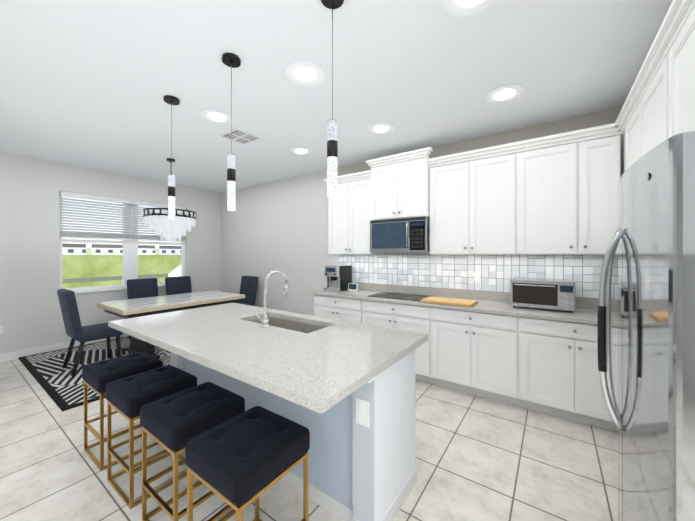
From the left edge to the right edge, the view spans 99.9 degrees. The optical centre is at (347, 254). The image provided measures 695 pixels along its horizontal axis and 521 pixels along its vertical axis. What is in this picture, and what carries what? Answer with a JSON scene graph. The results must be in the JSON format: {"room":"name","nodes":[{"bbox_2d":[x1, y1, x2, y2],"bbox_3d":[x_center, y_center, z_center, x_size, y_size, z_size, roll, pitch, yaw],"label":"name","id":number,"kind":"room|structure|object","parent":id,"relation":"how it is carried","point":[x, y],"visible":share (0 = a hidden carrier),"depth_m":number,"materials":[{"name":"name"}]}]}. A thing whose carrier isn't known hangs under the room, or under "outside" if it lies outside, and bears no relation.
{"room":"kitchen","nodes":[
{"label":"kitchen","id":0,"kind":"room"},
{"bbox_2d":[0,152,220,353],"bbox_3d":[-5.016,0.029,3.672,0.200,2.840,7.250,0,0,35],"label":"wall","id":1,"kind":"structure","parent":0,"point":[31,188],"depth_m":4.34,"materials":[{"name":"paint"}]},
{"bbox_2d":[0,333,128,361],"bbox_3d":[-4.929,1.400,3.612,0.014,0.100,7.250,0,0,35],"label":"baseboard","id":2,"kind":"structure","parent":1,"relation":"attached to","point":[17,354],"depth_m":4.27,"materials":[{"name":"white wood"}]},
{"bbox_2d":[57,196,184,294],"bbox_3d":[-3.886,-0.182,5.243,0.220,1.580,1.940,0,0,35],"label":"window","id":3,"kind":"structure","parent":1,"relation":"in","point":[130,259],"depth_m":5.19,"materials":[{"name":"white plastic"}]},
{"bbox_2d":[60,191,185,241],"bbox_3d":[-3.848,-0.613,5.216,0.058,0.712,1.856,0,0,35],"label":"window blinds","id":4,"kind":"object","parent":3,"relation":"attached to","point":[120,235],"visible":0.73,"depth_m":4.90,"materials":[{"name":"white plastic"}]},
{"bbox_2d":[0,359,617,520],"bbox_3d":[-1.970,1.501,1.530,7.650,0.100,7.650,0,0,35],"label":"floor","id":5,"kind":"structure","parent":0,"point":[478,458],"depth_m":1.98,"materials":[{"name":"tile"}]},
{"bbox_2d":[18,336,170,411],"bbox_3d":[-2.751,1.442,4.616,2.400,0.012,3.000,0,0,35],"label":"rug","id":6,"kind":"object","parent":5,"relation":"on","point":[61,386],"visible":0.36,"depth_m":3.72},
{"bbox_2d":[57,289,122,375],"bbox_3d":[-3.282,0.930,3.739,0.460,1.009,0.555,0,0,35],"label":"chair","id":7,"kind":"object","parent":6,"relation":"on","point":[75,329],"visible":0.83,"depth_m":3.55,"materials":[{"name":"fabric"}]},
{"bbox_2d":[127,278,157,338],"bbox_3d":[-3.417,0.929,5.012,0.555,1.009,0.460,0,0,35],"label":"chair","id":8,"kind":"object","parent":6,"relation":"on","point":[142,288],"visible":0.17,"depth_m":5.09,"materials":[{"name":"fabric"}]},
{"bbox_2d":[97,290,244,358],"bbox_3d":[-2.668,1.058,4.595,1.020,0.742,1.740,0,0,35],"label":"dining table","id":9,"kind":"object","parent":6,"relation":"on","point":[133,308],"visible":0.62,"depth_m":4.19,"materials":[{"name":"stone"}]},
{"bbox_2d":[165,276,191,294],"bbox_3d":[-3.072,0.929,5.502,0.555,1.009,0.460,0,0,35],"label":"chair","id":10,"kind":"object","parent":6,"relation":"on","point":[178,285],"visible":0.33,"depth_m":5.58,"materials":[{"name":"fabric"}]},
{"bbox_2d":[238,276,257,305],"bbox_3d":[-2.060,0.929,5.564,0.460,1.009,0.555,0,0,35],"label":"chair","id":11,"kind":"object","parent":6,"relation":"on","point":[248,287],"visible":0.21,"depth_m":5.64,"materials":[{"name":"fabric"}]},
{"bbox_2d":[82,352,162,470],"bbox_3d":[-1.699,1.125,2.219,0.400,0.651,0.400,0,0,35],"label":"stool","id":12,"kind":"object","parent":5,"relation":"on","point":[97,377],"visible":0.69,"depth_m":2.11,"materials":[{"name":"fabric"}]},
{"bbox_2d":[82,352,162,391],"bbox_3d":[-1.699,0.861,2.219,0.400,0.132,0.400,0,0,35],"label":"cushion","id":13,"kind":"object","parent":12,"relation":"on","point":[96,375],"depth_m":2.12,"materials":[{"name":"blue fabric"}]},
{"bbox_2d":[106,365,196,508],"bbox_3d":[-1.282,1.125,1.925,0.400,0.651,0.400,0,0,35],"label":"stool","id":14,"kind":"object","parent":5,"relation":"on","point":[128,397],"visible":0.88,"depth_m":1.81,"materials":[{"name":"fabric"}]},
{"bbox_2d":[106,365,196,416],"bbox_3d":[-1.282,0.862,1.925,0.400,0.132,0.400,0,0,35],"label":"cushion","id":15,"kind":"object","parent":14,"relation":"on","point":[127,395],"depth_m":1.82,"materials":[{"name":"blue fabric"}]},
{"bbox_2d":[140,382,244,520],"bbox_3d":[-0.860,1.126,1.639,0.400,0.651,0.400,0,0,35],"label":"stool","id":16,"kind":"object","parent":5,"relation":"on","point":[173,424],"visible":0.92,"depth_m":1.54,"materials":[{"name":"fabric"}]},
{"bbox_2d":[140,382,244,450],"bbox_3d":[-0.860,0.862,1.639,0.400,0.132,0.400,0,0,35],"label":"cushion","id":17,"kind":"object","parent":16,"relation":"on","point":[175,419],"depth_m":1.54,"materials":[{"name":"blue fabric"}]},
{"bbox_2d":[185,406,309,520],"bbox_3d":[-0.447,1.126,1.339,0.400,0.651,0.400,0,0,35],"label":"stool","id":18,"kind":"object","parent":5,"relation":"on","point":[239,463],"visible":1,"depth_m":1.25,"materials":[{"name":"fabric"}]},
{"bbox_2d":[167,350,416,520],"bbox_3d":[-0.585,1.013,2.297,2.172,0.874,0.700,0,0,35],"label":"kitchen island","id":19,"kind":"object","parent":5,"relation":"on","point":[361,453],"depth_m":1.64,"materials":[{"name":"wood"}]},
{"bbox_2d":[108,303,263,341],"bbox_3d":[-1.287,0.555,2.577,0.760,0.040,1.110,0,0,35],"label":"island countertop","id":20,"kind":"structure","parent":19,"relation":"on","point":[143,327],"depth_m":2.41,"materials":[{"name":"white stone"}]},
{"bbox_2d":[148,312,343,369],"bbox_3d":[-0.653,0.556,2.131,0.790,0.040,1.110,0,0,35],"label":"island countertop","id":21,"kind":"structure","parent":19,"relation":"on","point":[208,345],"depth_m":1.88,"materials":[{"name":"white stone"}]},
{"bbox_2d":[256,270,288,329],"bbox_3d":[-0.569,0.327,2.210,0.179,0.417,0.190,0,0,35],"label":"faucet","id":22,"kind":"object","parent":21,"relation":"on","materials":[{"name":"silver metal"}]},
{"bbox_2d":[248,318,323,333],"bbox_3d":[-0.500,0.659,2.350,0.798,0.191,0.343,0,0,35],"label":"sink","id":23,"kind":"object","parent":21,"relation":"in","point":[288,323],"depth_m":2.52,"materials":[{"name":"silver metal"}]},
{"bbox_2d":[216,322,427,413],"bbox_3d":[-0.052,0.556,1.708,0.680,0.040,1.110,0,0,35],"label":"island countertop","id":24,"kind":"structure","parent":19,"relation":"on","point":[316,370],"depth_m":1.48,"materials":[{"name":"white stone"}]},
{"bbox_2d":[314,296,366,323],"bbox_3d":[0.049,1.009,4.167,0.885,0.880,0.608,0,0,35],"label":"base cabinet","id":25,"kind":"object","parent":5,"relation":"on","point":[333,307],"depth_m":3.90,"materials":[{"name":"white wood"}]},
{"bbox_2d":[367,300,438,384],"bbox_3d":[0.716,1.010,3.697,1.030,0.880,0.608,0,0,35],"label":"base cabinet","id":26,"kind":"object","parent":5,"relation":"on","point":[407,317],"depth_m":3.29,"materials":[{"name":"white wood"}]},
{"bbox_2d":[439,308,526,407],"bbox_3d":[1.420,1.010,3.202,0.970,0.880,0.608,0,0,35],"label":"base cabinet","id":27,"kind":"object","parent":5,"relation":"on","point":[482,354],"depth_m":2.89,"materials":[{"name":"white wood"}]},
{"bbox_2d":[527,316,617,431],"bbox_3d":[2.098,1.010,2.724,0.970,0.880,0.608,0,0,35],"label":"base cabinet","id":28,"kind":"object","parent":5,"relation":"on","point":[563,375],"depth_m":2.51,"materials":[{"name":"white wood"}]},
{"bbox_2d":[311,288,617,327],"bbox_3d":[1.279,0.552,3.286,3.950,0.035,0.632,0,0,35],"label":"countertop","id":29,"kind":"structure","parent":28,"relation":"on","point":[496,307],"depth_m":2.90,"materials":[{"name":"grey stone"}]},
{"bbox_2d":[324,265,351,291],"bbox_3d":[-0.144,0.347,4.383,0.250,0.370,0.380,0,0,35],"label":"coffee machine","id":30,"kind":"object","parent":29,"relation":"on","point":[339,277],"visible":0.94,"depth_m":4.29,"materials":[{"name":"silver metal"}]},
{"bbox_2d":[348,283,357,290],"bbox_3d":[0.086,0.476,4.269,0.160,0.113,0.062,0,0,35],"label":"smart display","id":31,"kind":"object","parent":29,"relation":"on","point":[352,286],"visible":1,"depth_m":4.25,"materials":[{"name":"plastic"}]},
{"bbox_2d":[371,292,429,299],"bbox_3d":[0.678,0.530,3.737,0.699,0.008,0.490,0,0,35],"label":"cooktop","id":32,"kind":"object","parent":29,"relation":"in","point":[390,295],"depth_m":3.76,"materials":[{"name":"black glass"}]},
{"bbox_2d":[420,296,477,306],"bbox_3d":[1.124,0.518,3.240,0.540,0.028,0.310,0,0,35],"label":"cutting board","id":33,"kind":"object","parent":29,"relation":"on","point":[453,301],"visible":0.98,"depth_m":3.17,"materials":[{"name":"brown wood"}]},
{"bbox_2d":[510,277,574,311],"bbox_3d":[1.945,0.391,2.930,0.520,0.285,0.372,0,0,35],"label":"toaster oven","id":34,"kind":"object","parent":29,"relation":"on","point":[549,293],"visible":1,"depth_m":2.80,"materials":[{"name":"silver metal"}]},
{"bbox_2d":[597,131,694,520],"bbox_3d":[1.468,0.546,1.023,0.904,1.812,0.890,0,0,35],"label":"fridge","id":35,"kind":"object","parent":5,"relation":"on","point":[652,413],"visible":1,"depth_m":0.95,"materials":[{"name":"silver metal"}]},
{"bbox_2d":[0,0,672,192],"bbox_3d":[-1.970,-1.439,1.527,7.650,0.100,7.650,0,0,35],"label":"ceiling","id":36,"kind":"structure","parent":0,"point":[91,84],"depth_m":2.27,"materials":[{"name":"paint"}]},
{"bbox_2d":[143,158,196,243],"bbox_3d":[-2.584,-0.776,4.277,0.670,1.228,0.670,0,0,35],"label":"chandelier","id":37,"kind":"object","parent":36,"relation":"hanging from","point":[171,231],"visible":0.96,"depth_m":4.12,"materials":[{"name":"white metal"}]},
{"bbox_2d":[164,95,179,219],"bbox_3d":[-1.569,-0.850,2.610,0.124,1.076,0.124,0,0,35],"label":"pendant light","id":38,"kind":"object","parent":36,"relation":"hanging from","point":[170,100],"visible":1,"depth_m":2.59,"materials":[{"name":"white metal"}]},
{"bbox_2d":[201,109,232,123],"bbox_3d":[-1.311,-1.384,2.941,0.300,0.009,0.300,0,0,35],"label":"recessed light","id":39,"kind":"object","parent":36,"relation":"in","point":[216,116],"visible":1,"depth_m":2.92,"materials":[{"name":"white plastic"}]},
{"bbox_2d":[222,53,240,210],"bbox_3d":[-0.823,-0.850,2.072,0.124,1.076,0.124,0,0,35],"label":"pendant light","id":40,"kind":"object","parent":36,"relation":"hanging from","point":[231,60],"visible":1,"depth_m":2.05,"materials":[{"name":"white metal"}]},
{"bbox_2d":[219,128,260,144],"bbox_3d":[-1.263,-1.385,3.445,0.340,0.010,0.340,0,0,35],"label":"ceiling vent","id":41,"kind":"object","parent":36,"relation":"in","point":[241,136],"visible":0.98,"depth_m":3.42,"materials":[{"name":"white metal"}]},
{"bbox_2d":[290,147,311,154],"bbox_3d":[-0.621,-1.385,3.922,0.300,0.009,0.300,0,0,35],"label":"recessed light","id":42,"kind":"object","parent":36,"relation":"in","point":[301,150],"visible":1,"depth_m":3.89,"materials":[{"name":"white plastic"}]},
{"bbox_2d":[286,61,324,85],"bbox_3d":[-0.322,-1.384,2.245,0.300,0.009,0.300,0,0,35],"label":"recessed light","id":43,"kind":"object","parent":36,"relation":"in","point":[308,73],"visible":1,"depth_m":2.23,"materials":[{"name":"white plastic"}]},
{"bbox_2d":[321,0,343,196],"bbox_3d":[-0.081,-0.850,1.562,0.124,1.076,0.124,0,0,35],"label":"pendant light","id":44,"kind":"object","parent":36,"relation":"hanging from","point":[332,147],"visible":0.98,"depth_m":1.54,"materials":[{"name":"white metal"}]},
{"bbox_2d":[367,123,394,134],"bbox_3d":[0.369,-1.385,3.226,0.300,0.009,0.300,0,0,35],"label":"recessed light","id":45,"kind":"object","parent":36,"relation":"in","point":[380,128],"visible":1,"depth_m":3.21,"materials":[{"name":"white plastic"}]},
{"bbox_2d":[444,0,495,15],"bbox_3d":[0.668,-1.383,1.548,0.300,0.009,0.300,0,0,35],"label":"recessed light","id":46,"kind":"object","parent":36,"relation":"in","point":[463,7],"visible":1,"depth_m":1.63,"materials":[{"name":"white plastic"}]},
{"bbox_2d":[485,84,524,102],"bbox_3d":[1.358,-1.384,2.530,0.300,0.009,0.300,0,0,35],"label":"recessed light","id":47,"kind":"object","parent":36,"relation":"in","point":[505,93],"visible":1,"depth_m":2.51,"materials":[{"name":"white plastic"}]},
{"bbox_2d":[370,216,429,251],"bbox_3d":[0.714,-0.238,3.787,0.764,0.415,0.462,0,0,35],"label":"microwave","id":48,"kind":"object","parent":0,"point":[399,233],"depth_m":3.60,"materials":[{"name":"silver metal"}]},
{"bbox_2d":[221,153,623,315],"bbox_3d":[0.174,0.029,4.575,7.650,2.840,0.200,0,0,35],"label":"wall","id":49,"kind":"structure","parent":0,"point":[279,225],"depth_m":5.44,"materials":[{"name":"paint"}]},
{"bbox_2d":[328,176,386,255],"bbox_3d":[0.117,-0.531,4.276,0.760,1.061,0.348,0,0,35],"label":"upper cabinet","id":50,"kind":"object","parent":49,"relation":"attached to","point":[347,212],"depth_m":4.14,"materials":[{"name":"white wood"}]},
{"bbox_2d":[367,156,402,211],"bbox_3d":[0.598,-0.816,3.895,0.465,0.731,0.418,0,0,35],"label":"upper cabinet","id":51,"kind":"object","parent":49,"relation":"attached to","point":[385,177],"depth_m":3.75,"materials":[{"name":"white wood"}]},
{"bbox_2d":[367,212,406,251],"bbox_3d":[0.625,-0.274,3.850,0.546,0.486,0.461,0,0,35],"label":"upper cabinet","id":52,"kind":"object","parent":49,"relation":"attached to","point":[386,231],"depth_m":3.71,"materials":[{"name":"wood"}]},
{"bbox_2d":[403,152,434,215],"bbox_3d":[0.887,-0.816,3.692,0.387,0.731,0.418,0,0,35],"label":"upper cabinet","id":53,"kind":"object","parent":49,"relation":"attached to","point":[417,168],"depth_m":3.50,"materials":[{"name":"white wood"}]},
{"bbox_2d":[407,208,430,251],"bbox_3d":[0.930,-0.273,3.636,0.236,0.486,0.461,0,0,35],"label":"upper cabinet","id":54,"kind":"object","parent":49,"relation":"attached to","point":[418,222],"depth_m":3.48,"materials":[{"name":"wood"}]},
{"bbox_2d":[427,144,526,255],"bbox_3d":[1.461,-0.531,3.331,0.968,1.061,0.348,0,0,35],"label":"upper cabinet","id":55,"kind":"object","parent":49,"relation":"attached to","point":[483,226],"depth_m":3.15,"materials":[{"name":"white wood"}]},
{"bbox_2d":[474,272,480,280],"bbox_3d":[1.543,0.260,3.471,0.070,0.110,0.006,0,0,35],"label":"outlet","id":56,"kind":"structure","parent":49,"relation":"attached to","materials":[{"name":"white plastic"}]},
{"bbox_2d":[527,136,590,255],"bbox_3d":[2.002,-0.530,2.950,0.627,1.061,0.348,0,0,35],"label":"upper cabinet","id":57,"kind":"object","parent":49,"relation":"attached to","point":[558,171],"depth_m":2.75,"materials":[{"name":"white wood"}]},
{"bbox_2d":[591,132,606,255],"bbox_3d":[2.293,-0.530,2.745,0.359,1.061,0.348,0,0,35],"label":"upper cabinet","id":58,"kind":"object","parent":49,"relation":"attached to","point":[598,139],"depth_m":2.59,"materials":[{"name":"white wood"}]},
{"bbox_2d":[337,107,623,175],"bbox_3d":[0.423,-1.169,2.105,4.000,0.440,3.550,0,0,35],"label":"wall","id":59,"kind":"structure","parent":0,"point":[601,118],"depth_m":3.21,"materials":[{"name":"grey paint"}]},
{"bbox_2d":[607,88,642,255],"bbox_3d":[2.364,-0.530,2.025,0.724,1.061,0.788,0,0,35],"label":"upper cabinet","id":60,"kind":"object","parent":0,"relation":"attached to","point":[629,122],"depth_m":2.47,"materials":[{"name":"white wood"}]},
{"bbox_2d":[643,40,666,154],"bbox_3d":[2.045,-0.529,1.512,0.655,1.061,0.671,0,0,35],"label":"upper cabinet","id":61,"kind":"object","parent":0,"relation":"attached to","point":[655,86],"depth_m":1.68,"materials":[{"name":"white wood"}]},
{"bbox_2d":[667,0,694,138],"bbox_3d":[1.741,-0.744,1.079,0.655,0.631,0.533,0,0,35],"label":"upper cabinet","id":62,"kind":"object","parent":0,"relation":"attached to","point":[681,38],"depth_m":1.34,"materials":[{"name":"white wood"}]},
{"label":"outside","id":63,"kind":"structure","parent":0,"visible":0},
{"bbox_2d":[62,196,180,288],"bbox_3d":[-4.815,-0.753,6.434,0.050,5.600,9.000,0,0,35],"label":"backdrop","id":64,"kind":"structure","parent":63,"point":[91,264],"depth_m":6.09,"materials":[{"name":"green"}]}
]}

